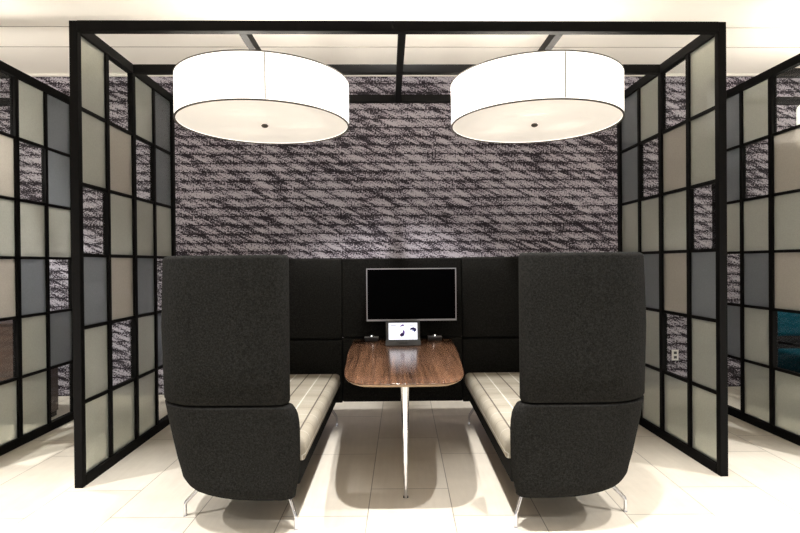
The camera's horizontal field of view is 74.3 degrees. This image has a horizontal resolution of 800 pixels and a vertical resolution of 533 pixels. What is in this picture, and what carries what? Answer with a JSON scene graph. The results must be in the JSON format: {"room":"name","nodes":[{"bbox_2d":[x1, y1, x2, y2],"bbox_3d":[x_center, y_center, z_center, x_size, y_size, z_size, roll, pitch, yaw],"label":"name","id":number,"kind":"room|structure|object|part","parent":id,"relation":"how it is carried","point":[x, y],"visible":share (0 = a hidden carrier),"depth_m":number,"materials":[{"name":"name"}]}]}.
{"room":"office meeting booth","nodes":[
{"label":"office meeting booth","id":0,"kind":"room"},
{"bbox_2d":[0,76,799,395],"bbox_3d":[-0.032,-0.350,5.609,18.000,3.334,0.100,-1,0,-1],"label":"wall","id":1,"kind":"structure","parent":0,"point":[399,182],"depth_m":5.56,"materials":[{"name":"paper"}]},
{"bbox_2d":[27,74,757,76],"bbox_3d":[-0.044,-2.007,5.534,18.000,0.020,0.030,-1,0,-1],"label":"trim","id":2,"kind":"structure","parent":1,"relation":"attached to","point":[31,75],"depth_m":5.52,"materials":[{"name":"paint"}]},
{"bbox_2d":[672,350,678,359],"bbox_3d":[2.935,0.944,5.631,0.072,0.116,0.008,-1,0,-1],"label":"wall outlet","id":3,"kind":"object","parent":1,"relation":"attached to","point":[675,356],"visible":1,"depth_m":5.63,"materials":[{"name":"white plastic"}]},
{"bbox_2d":[0,386,799,532],"bbox_3d":[0.118,1.400,-0.159,18.000,0.100,11.660,-1,0,-1],"label":"floor","id":4,"kind":"structure","parent":0,"point":[352,481],"depth_m":3.14,"materials":[{"name":"tile"}]},
{"bbox_2d":[0,320,57,416],"bbox_3d":[-3.855,0.920,4.627,1.488,0.870,0.330,-1,0,-1],"label":"base cabinet","id":5,"kind":"object","parent":4,"relation":"on","point":[6,329],"visible":0.17,"depth_m":4.48,"materials":[{"name":"brown wood"}]},
{"bbox_3d":[-3.395,0.895,4.487,0.470,0.775,0.020,0,0,-1],"label":"door","id":6,"kind":"part","parent":5,"relation":"part of","materials":[{"name":"brown wood"}]},
{"bbox_3d":[-3.130,0.892,4.643,0.038,0.825,0.330,0,0,-1],"label":"panel","id":7,"kind":"part","parent":5,"relation":"part of","materials":[{"name":"brown wood"}]},
{"bbox_2d":[0,60,73,455],"bbox_3d":[-4.403,-0.053,3.942,3.075,2.835,1.461,-1,0,-1],"label":"screen","id":8,"kind":"object","parent":4,"relation":"on","point":[32,233],"visible":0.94,"depth_m":4.16,"materials":[{"name":"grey glass"}]},
{"bbox_3d":[-2.892,-0.735,3.788,0.008,0.443,0.328,0,0,-1],"label":"glass pane","id":9,"kind":"part","parent":8,"relation":"part of","materials":[{"name":"beige glass"}]},
{"bbox_3d":[-2.889,-0.284,3.791,0.008,0.416,0.328,0,0,-1],"label":"glass pane","id":10,"kind":"part","parent":8,"relation":"part of","materials":[{"name":"grey glass"}]},
{"bbox_3d":[-2.885,0.160,3.794,0.008,0.427,0.328,0,0,-1],"label":"glass pane","id":11,"kind":"part","parent":8,"relation":"part of","materials":[{"name":"beige glass"}]},
{"bbox_3d":[-2.877,1.071,3.799,0.008,0.436,0.328,0,0,-1],"label":"glass pane","id":12,"kind":"part","parent":8,"relation":"part of","materials":[{"name":"grey glass"}]},
{"bbox_3d":[-2.905,-1.202,4.145,0.008,0.441,0.308,0,0,-1],"label":"glass pane","id":13,"kind":"part","parent":8,"relation":"part of","materials":[{"name":"beige glass"}]},
{"bbox_3d":[-2.897,-0.286,4.151,0.008,0.416,0.308,0,0,-1],"label":"glass pane","id":14,"kind":"part","parent":8,"relation":"part of","materials":[{"name":"beige glass"}]},
{"bbox_3d":[-2.893,0.158,4.154,0.008,0.427,0.308,0,0,-1],"label":"glass pane","id":15,"kind":"part","parent":8,"relation":"part of","materials":[{"name":"grey glass"}]},
{"bbox_3d":[-2.885,1.069,4.159,0.008,0.436,0.308,0,0,-1],"label":"glass pane","id":16,"kind":"part","parent":8,"relation":"part of","materials":[{"name":"grey glass"}]},
{"bbox_3d":[-2.889,0.611,4.156,0.008,0.436,0.308,0,0,-1],"label":"glass pane","id":17,"kind":"part","parent":8,"relation":"part of","materials":[{"name":"beige glass"}]},
{"bbox_3d":[-2.913,-1.204,4.491,0.008,0.441,0.320,0,0,-1],"label":"glass pane","id":18,"kind":"part","parent":8,"relation":"part of","materials":[{"name":"grey glass"}]},
{"bbox_3d":[-2.909,-0.740,4.494,0.008,0.443,0.320,0,0,-1],"label":"glass pane","id":19,"kind":"part","parent":8,"relation":"part of","materials":[{"name":"grey glass"}]},
{"bbox_3d":[-2.905,-0.288,4.497,0.008,0.416,0.320,0,0,-1],"label":"glass pane","id":20,"kind":"part","parent":8,"relation":"part of","materials":[{"name":"grey glass"}]},
{"bbox_3d":[-2.897,0.609,4.502,0.008,0.436,0.320,0,0,-1],"label":"glass pane","id":21,"kind":"part","parent":8,"relation":"part of","materials":[{"name":"grey glass"}]},
{"bbox_3d":[-2.907,-0.071,4.683,0.050,2.835,0.050,0,0,-1],"label":"corner post","id":22,"kind":"part","parent":8,"relation":"part of","materials":[{"name":"black metal"}]},
{"bbox_2d":[161,255,342,529],"bbox_3d":[-0.872,0.637,3.542,0.826,1.398,1.890,-1,0,-1],"label":"sofa","id":23,"kind":"object","parent":4,"relation":"on","point":[252,345],"visible":0.98,"depth_m":2.61,"materials":[{"name":"grey fabric"}]},
{"bbox_3d":[-1.089,1.230,2.888,0.188,0.223,0.024,-1,0,-32],"label":"leg","id":24,"kind":"part","parent":23,"relation":"part of","materials":[{"name":"silver metal"}]},
{"bbox_3d":[-0.564,1.228,2.722,0.024,0.221,0.118,-1,0,-45],"label":"leg","id":25,"kind":"part","parent":23,"relation":"part of","materials":[{"name":"silver metal"}]},
{"bbox_2d":[289,374,339,459],"bbox_3d":[-0.748,0.946,3.548,0.548,0.134,1.648,0,0,-1],"label":"seat cushion","id":26,"kind":"object","parent":23,"relation":"on","point":[312,395],"depth_m":3.54,"materials":[{"name":"beige fabric"}]},
{"bbox_3d":[-0.744,1.075,3.559,0.472,0.121,1.626,0,0,-1],"label":"seat","id":27,"kind":"part","parent":23,"relation":"part of","materials":[{"name":"black fabric"}]},
{"bbox_3d":[-0.563,1.218,4.372,0.122,0.221,0.024,-1,0,-45],"label":"leg","id":28,"kind":"part","parent":23,"relation":"part of","materials":[{"name":"silver metal"}]},
{"bbox_2d":[342,258,461,401],"bbox_3d":[0.018,0.524,4.427,0.992,1.188,0.115,0,0,0],"label":"panel","id":29,"kind":"object","parent":23,"relation":"attached to","point":[355,325],"visible":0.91,"depth_m":4.37,"materials":[{"name":"grey fabric"}]},
{"bbox_2d":[366,268,456,320],"bbox_3d":[0.092,0.226,4.314,0.728,0.426,0.089,-1,0,-1],"label":"television","id":30,"kind":"object","parent":29,"relation":"attached to","point":[392,294],"visible":0.99,"depth_m":4.27,"materials":[{"name":"plastic"}]},
{"bbox_2d":[69,20,727,487],"bbox_3d":[0.009,-0.091,3.970,4.032,2.835,1.461,-1,0,-1],"label":"enclosure","id":31,"kind":"object","parent":4,"relation":"on","point":[119,284],"visible":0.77,"depth_m":3.63,"materials":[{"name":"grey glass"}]},
{"bbox_3d":[-1.965,-0.070,3.219,0.050,2.835,0.042,0,0,-1],"label":"corner post","id":32,"kind":"part","parent":31,"relation":"part of","materials":[{"name":"black metal"}]},
{"bbox_3d":[-1.979,-1.205,3.384,0.008,0.441,0.295,0,0,-1],"label":"glass pane","id":33,"kind":"part","parent":31,"relation":"part of","materials":[{"name":"beige glass"}]},
{"bbox_3d":[-1.975,-0.741,3.387,0.008,0.443,0.295,0,0,-1],"label":"glass pane","id":34,"kind":"part","parent":31,"relation":"part of","materials":[{"name":"beige glass"}]},
{"bbox_3d":[-1.967,0.154,3.392,0.008,0.427,0.295,0,0,-1],"label":"glass pane","id":35,"kind":"part","parent":31,"relation":"part of","materials":[{"name":"grey glass"}]},
{"bbox_3d":[-1.963,0.608,3.395,0.008,0.436,0.295,0,0,-1],"label":"glass pane","id":36,"kind":"part","parent":31,"relation":"part of","materials":[{"name":"grey glass"}]},
{"bbox_3d":[-1.959,1.065,3.398,0.008,0.436,0.295,0,0,-1],"label":"glass pane","id":37,"kind":"part","parent":31,"relation":"part of","materials":[{"name":"grey glass"}]},
{"bbox_3d":[-1.983,-0.743,3.735,0.008,0.443,0.328,0,0,-1],"label":"glass pane","id":38,"kind":"part","parent":31,"relation":"part of","materials":[{"name":"beige glass"}]},
{"bbox_3d":[-1.975,0.152,3.740,0.008,0.427,0.328,0,0,-1],"label":"glass pane","id":39,"kind":"part","parent":31,"relation":"part of","materials":[{"name":"beige glass"}]},
{"bbox_3d":[-1.979,-0.291,3.737,0.008,0.416,0.328,0,0,-1],"label":"glass pane","id":40,"kind":"part","parent":31,"relation":"part of","materials":[{"name":"grey glass"}]},
{"bbox_3d":[-1.967,1.063,3.745,0.008,0.436,0.328,0,0,-1],"label":"glass pane","id":41,"kind":"part","parent":31,"relation":"part of","materials":[{"name":"grey glass"}]},
{"bbox_3d":[-1.995,-1.209,4.092,0.008,0.441,0.308,0,0,-1],"label":"glass pane","id":42,"kind":"part","parent":31,"relation":"part of","materials":[{"name":"beige glass"}]},
{"bbox_3d":[-1.984,0.150,4.100,0.008,0.427,0.308,0,0,-1],"label":"glass pane","id":43,"kind":"part","parent":31,"relation":"part of","materials":[{"name":"grey glass"}]},
{"bbox_3d":[-1.987,-0.293,4.097,0.008,0.416,0.308,0,0,-1],"label":"glass pane","id":44,"kind":"part","parent":31,"relation":"part of","materials":[{"name":"grey glass"}]},
{"bbox_3d":[-1.980,0.603,4.103,0.008,0.436,0.308,0,0,-1],"label":"glass pane","id":45,"kind":"part","parent":31,"relation":"part of","materials":[{"name":"beige glass"}]},
{"bbox_3d":[-1.976,1.061,4.105,0.008,0.436,0.308,0,0,-1],"label":"glass pane","id":46,"kind":"part","parent":31,"relation":"part of","materials":[{"name":"grey glass"}]},
{"bbox_3d":[-1.988,0.601,4.448,0.008,0.436,0.320,0,0,-1],"label":"glass pane","id":47,"kind":"part","parent":31,"relation":"part of","materials":[{"name":"grey glass"}]},
{"bbox_3d":[-2.003,-1.211,4.438,0.008,0.441,0.320,0,0,-1],"label":"glass pane","id":48,"kind":"part","parent":31,"relation":"part of","materials":[{"name":"grey glass"}]},
{"bbox_3d":[-1.996,-0.295,4.443,0.008,0.416,0.320,0,0,-1],"label":"glass pane","id":49,"kind":"part","parent":31,"relation":"part of","materials":[{"name":"grey glass"}]},
{"bbox_3d":[-1.999,-0.747,4.440,0.008,0.443,0.320,0,0,-1],"label":"glass pane","id":50,"kind":"part","parent":31,"relation":"part of","materials":[{"name":"grey glass"}]},
{"bbox_3d":[-1.998,-0.078,4.629,0.050,2.835,0.050,0,0,-1],"label":"corner post","id":51,"kind":"part","parent":31,"relation":"part of","materials":[{"name":"black metal"}]},
{"bbox_2d":[173,49,348,144],"bbox_3d":[-0.983,-1.222,3.831,1.222,0.430,1.222,-1,0,-1],"label":"lamp","id":52,"kind":"object","parent":31,"relation":"hanging from","point":[237,95],"visible":1,"depth_m":3.41,"materials":[{"name":"fabric"}]},
{"bbox_2d":[175,100,347,142],"bbox_3d":[-0.981,-1.037,3.832,1.200,0.004,1.200,0,0,-1],"label":"diffuser","id":53,"kind":"object","parent":52,"relation":"attached to","point":[286,121],"depth_m":3.74,"materials":[{"name":"white plastic"}]},
{"bbox_2d":[451,50,624,143],"bbox_3d":[0.986,-1.239,3.877,1.222,0.430,1.222,-1,0,-1],"label":"lamp","id":54,"kind":"object","parent":31,"relation":"hanging from","point":[541,96],"visible":1,"depth_m":3.46,"materials":[{"name":"fabric"}]},
{"bbox_2d":[453,100,622,141],"bbox_3d":[0.988,-1.054,3.878,1.200,0.004,1.200,0,0,-1],"label":"diffuser","id":55,"kind":"object","parent":54,"relation":"attached to","point":[494,120],"depth_m":3.79,"materials":[{"name":"white plastic"}]},
{"bbox_3d":[1.983,-0.113,4.722,0.050,2.835,0.050,0,0,-1],"label":"corner post","id":56,"kind":"part","parent":31,"relation":"part of","materials":[{"name":"black metal"}]},
{"bbox_3d":[1.977,-1.246,4.530,0.008,0.441,0.320,0,0,-1],"label":"glass pane","id":57,"kind":"part","parent":31,"relation":"part of","materials":[{"name":"grey glass"}]},
{"bbox_3d":[1.985,-0.330,4.536,0.008,0.416,0.320,0,0,-1],"label":"glass pane","id":58,"kind":"part","parent":31,"relation":"part of","materials":[{"name":"grey glass"}]},
{"bbox_3d":[1.981,-0.782,4.533,0.008,0.443,0.320,0,0,-1],"label":"glass pane","id":59,"kind":"part","parent":31,"relation":"part of","materials":[{"name":"grey glass"}]},
{"bbox_3d":[1.986,-1.244,4.184,0.008,0.441,0.308,0,0,-1],"label":"glass pane","id":60,"kind":"part","parent":31,"relation":"part of","materials":[{"name":"beige glass"}]},
{"bbox_3d":[1.993,-0.328,4.190,0.008,0.416,0.308,0,0,-1],"label":"glass pane","id":61,"kind":"part","parent":31,"relation":"part of","materials":[{"name":"grey glass"}]},
{"bbox_3d":[2.005,1.027,4.198,0.008,0.436,0.308,0,0,-1],"label":"glass pane","id":62,"kind":"part","parent":31,"relation":"part of","materials":[{"name":"grey glass"}]},
{"bbox_3d":[1.997,0.115,4.192,0.008,0.427,0.308,0,0,-1],"label":"glass pane","id":63,"kind":"part","parent":31,"relation":"part of","materials":[{"name":"grey glass"}]},
{"bbox_3d":[2.001,0.569,4.195,0.008,0.436,0.308,0,0,-1],"label":"glass pane","id":64,"kind":"part","parent":31,"relation":"part of","materials":[{"name":"beige glass"}]},
{"bbox_3d":[2.002,-0.326,3.830,0.008,0.416,0.328,0,0,-1],"label":"glass pane","id":65,"kind":"part","parent":31,"relation":"part of","materials":[{"name":"grey glass"}]},
{"bbox_3d":[1.998,-0.778,3.827,0.008,0.443,0.328,0,0,-1],"label":"glass pane","id":66,"kind":"part","parent":31,"relation":"part of","materials":[{"name":"beige glass"}]},
{"bbox_3d":[2.013,1.029,3.838,0.008,0.436,0.328,0,0,-1],"label":"glass pane","id":67,"kind":"part","parent":31,"relation":"part of","materials":[{"name":"grey glass"}]},
{"bbox_3d":[2.006,0.117,3.833,0.008,0.427,0.328,0,0,-1],"label":"glass pane","id":68,"kind":"part","parent":31,"relation":"part of","materials":[{"name":"beige glass"}]},
{"bbox_3d":[2.002,-1.240,3.477,0.008,0.441,0.295,0,0,-1],"label":"glass pane","id":69,"kind":"part","parent":31,"relation":"part of","materials":[{"name":"beige glass"}]},
{"bbox_3d":[2.006,-0.776,3.480,0.008,0.443,0.295,0,0,-1],"label":"glass pane","id":70,"kind":"part","parent":31,"relation":"part of","materials":[{"name":"beige glass"}]},
{"bbox_3d":[2.014,0.119,3.485,0.008,0.427,0.295,0,0,-1],"label":"glass pane","id":71,"kind":"part","parent":31,"relation":"part of","materials":[{"name":"grey glass"}]},
{"bbox_3d":[2.018,0.573,3.488,0.008,0.436,0.295,0,0,-1],"label":"glass pane","id":72,"kind":"part","parent":31,"relation":"part of","materials":[{"name":"beige glass"}]},
{"bbox_3d":[2.022,1.031,3.491,0.008,0.436,0.295,0,0,-1],"label":"glass pane","id":73,"kind":"part","parent":31,"relation":"part of","materials":[{"name":"grey glass"}]},
{"bbox_3d":[2.016,-0.105,3.311,0.050,2.835,0.042,0,0,-1],"label":"corner post","id":74,"kind":"part","parent":31,"relation":"part of","materials":[{"name":"black metal"}]},
{"bbox_2d":[344,339,463,497],"bbox_3d":[0.040,0.968,3.568,0.806,0.720,1.616,-1,0,-1],"label":"meeting table","id":75,"kind":"object","parent":4,"relation":"on","point":[431,363],"visible":1,"depth_m":3.19,"materials":[{"name":"brown wood"}]},
{"bbox_2d":[364,335,378,341],"bbox_3d":[-0.231,0.581,4.294,0.114,0.050,0.074,-1,0,-1],"label":"box","id":76,"kind":"object","parent":75,"relation":"on","point":[371,338],"visible":1,"depth_m":4.26,"materials":[{"name":"plastic"}]},
{"bbox_2d":[386,320,420,345],"bbox_3d":[0.023,0.512,4.065,0.270,0.192,0.090,-1,0,-1],"label":"tablet","id":77,"kind":"object","parent":75,"relation":"on","point":[398,332],"visible":1,"depth_m":4.05,"materials":[{"name":"grey plastic"}]},
{"bbox_3d":[0.031,0.981,3.062,0.053,0.688,0.100,0,0,-1],"label":"leg","id":78,"kind":"part","parent":75,"relation":"part of","materials":[{"name":"silver metal"}]},
{"bbox_2d":[428,334,441,340],"bbox_3d":[0.283,0.577,4.306,0.114,0.050,0.074,-1,0,-1],"label":"box","id":79,"kind":"object","parent":75,"relation":"on","point":[434,337],"visible":1,"depth_m":4.27,"materials":[{"name":"plastic"}]},
{"bbox_2d":[461,252,645,527],"bbox_3d":[0.926,0.622,3.551,0.811,1.398,1.890,-1,0,-1],"label":"sofa","id":80,"kind":"object","parent":4,"relation":"on","point":[554,343],"visible":0.98,"depth_m":2.62,"materials":[{"name":"grey fabric"}]},
{"bbox_3d":[0.611,1.208,4.376,0.122,0.221,0.024,0,0,44],"label":"leg","id":81,"kind":"part","parent":80,"relation":"part of","materials":[{"name":"silver metal"}]},
{"bbox_3d":[0.796,1.061,3.564,0.472,0.121,1.626,0,0,-1],"label":"seat","id":82,"kind":"part","parent":80,"relation":"part of","materials":[{"name":"black fabric"}]},
{"bbox_2d":[465,372,520,457],"bbox_3d":[0.797,0.933,3.553,0.548,0.134,1.648,0,0,-1],"label":"seat cushion","id":83,"kind":"object","parent":80,"relation":"on","point":[495,394],"depth_m":3.55,"materials":[{"name":"beige fabric"}]},
{"bbox_3d":[0.624,1.218,2.726,0.024,0.221,0.118,0,0,45],"label":"leg","id":84,"kind":"part","parent":80,"relation":"part of","materials":[{"name":"silver metal"}]},
{"bbox_3d":[1.147,1.211,2.896,0.188,0.223,0.024,0,0,32],"label":"leg","id":85,"kind":"part","parent":80,"relation":"part of","materials":[{"name":"silver metal"}]},
{"bbox_2d":[712,54,799,445],"bbox_3d":[4.417,-0.130,4.148,3.075,2.835,1.461,-1,0,-1],"label":"screen","id":86,"kind":"object","parent":4,"relation":"on","point":[764,230],"visible":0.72,"depth_m":4.20,"materials":[{"name":"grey glass"}]},
{"bbox_3d":[2.889,-0.121,4.818,0.050,2.835,0.050,0,0,-1],"label":"corner post","id":87,"kind":"part","parent":86,"relation":"part of","materials":[{"name":"black metal"}]},
{"bbox_3d":[2.883,-1.254,4.626,0.008,0.441,0.320,0,0,-1],"label":"glass pane","id":88,"kind":"part","parent":86,"relation":"part of","materials":[{"name":"grey glass"}]},
{"bbox_3d":[2.899,0.558,4.637,0.008,0.436,0.320,0,0,-1],"label":"glass pane","id":89,"kind":"part","parent":86,"relation":"part of","materials":[{"name":"grey glass"}]},
{"bbox_3d":[2.891,-0.339,4.632,0.008,0.416,0.320,0,0,-1],"label":"glass pane","id":90,"kind":"part","parent":86,"relation":"part of","materials":[{"name":"grey glass"}]},
{"bbox_3d":[2.887,-0.790,4.629,0.008,0.443,0.320,0,0,-1],"label":"glass pane","id":91,"kind":"part","parent":86,"relation":"part of","materials":[{"name":"grey glass"}]},
{"bbox_3d":[2.891,-1.252,4.280,0.008,0.441,0.308,0,0,-1],"label":"glass pane","id":92,"kind":"part","parent":86,"relation":"part of","materials":[{"name":"beige glass"}]},
{"bbox_3d":[2.899,-0.337,4.286,0.008,0.416,0.308,0,0,-1],"label":"glass pane","id":93,"kind":"part","parent":86,"relation":"part of","materials":[{"name":"grey glass"}]},
{"bbox_3d":[2.911,1.018,4.294,0.008,0.436,0.308,0,0,-1],"label":"glass pane","id":94,"kind":"part","parent":86,"relation":"part of","materials":[{"name":"grey glass"}]},
{"bbox_3d":[2.907,0.560,4.291,0.008,0.436,0.308,0,0,-1],"label":"glass pane","id":95,"kind":"part","parent":86,"relation":"part of","materials":[{"name":"beige glass"}]},
{"bbox_3d":[2.903,0.107,4.289,0.008,0.427,0.308,0,0,-1],"label":"glass pane","id":96,"kind":"part","parent":86,"relation":"part of","materials":[{"name":"grey glass"}]},
{"bbox_3d":[2.912,0.109,3.929,0.008,0.427,0.328,0,0,-1],"label":"glass pane","id":97,"kind":"part","parent":86,"relation":"part of","materials":[{"name":"beige glass"}]},
{"bbox_3d":[2.908,-0.335,3.926,0.008,0.416,0.328,0,0,-1],"label":"glass pane","id":98,"kind":"part","parent":86,"relation":"part of","materials":[{"name":"grey glass"}]},
{"bbox_3d":[2.904,-0.786,3.923,0.008,0.443,0.328,0,0,-1],"label":"glass pane","id":99,"kind":"part","parent":86,"relation":"part of","materials":[{"name":"beige glass"}]},
{"bbox_3d":[2.919,1.020,3.934,0.008,0.436,0.328,0,0,-1],"label":"glass pane","id":100,"kind":"part","parent":86,"relation":"part of","materials":[{"name":"grey glass"}]},
{"bbox_2d":[796,104,799,124],"bbox_3d":[3.861,-1.250,4.129,1.222,0.460,1.222,-1,0,-1],"label":"lamp","id":101,"kind":"object","parent":86,"relation":"hanging from","point":[798,106],"visible":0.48,"depth_m":4.38,"materials":[{"name":"fabric"}]},
{"bbox_2d":[778,311,799,372],"bbox_3d":[3.714,0.841,4.593,0.760,0.901,0.640,-1,0,-1],"label":"armchair","id":102,"kind":"object","parent":4,"relation":"on","point":[788,323],"visible":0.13,"depth_m":4.77,"materials":[{"name":"teal fabric"}]},
{"bbox_3d":[3.715,0.831,4.543,0.600,0.180,0.540,0,0,-1],"label":"seat","id":103,"kind":"part","parent":102,"relation":"part of","materials":[{"name":"teal fabric"}]},
{"bbox_3d":[3.705,0.514,4.841,0.640,0.250,0.140,0,0,-1],"label":"backrest","id":104,"kind":"part","parent":102,"relation":"part of","materials":[{"name":"teal fabric"}]},
{"bbox_3d":[3.354,0.839,4.585,0.032,0.371,0.571,0,0,-1],"label":"arm","id":105,"kind":"part","parent":102,"relation":"part of"},
{"bbox_2d":[0,0,799,73],"bbox_3d":[0.089,-2.034,-0.180,18.000,0.100,11.660,-1,0,-1],"label":"ceiling","id":106,"kind":"structure","parent":0,"point":[170,48],"depth_m":4.44,"materials":[{"name":"paint"}]},
{"bbox_2d":[0,26,795,27],"bbox_3d":[-0.019,-2.009,4.432,18.000,0.003,0.009,-1,0,-1],"label":"trim","id":107,"kind":"structure","parent":106,"relation":"attached to","point":[0,26],"depth_m":4.49,"materials":[{"name":"white paint"}]},
{"bbox_2d":[0,46,799,47],"bbox_3d":[-0.028,-2.011,4.841,18.000,0.003,0.011,-1,0,-1],"label":"trim","id":108,"kind":"structure","parent":106,"relation":"attached to","point":[0,46],"depth_m":4.86,"materials":[{"name":"white paint"}]}
]}

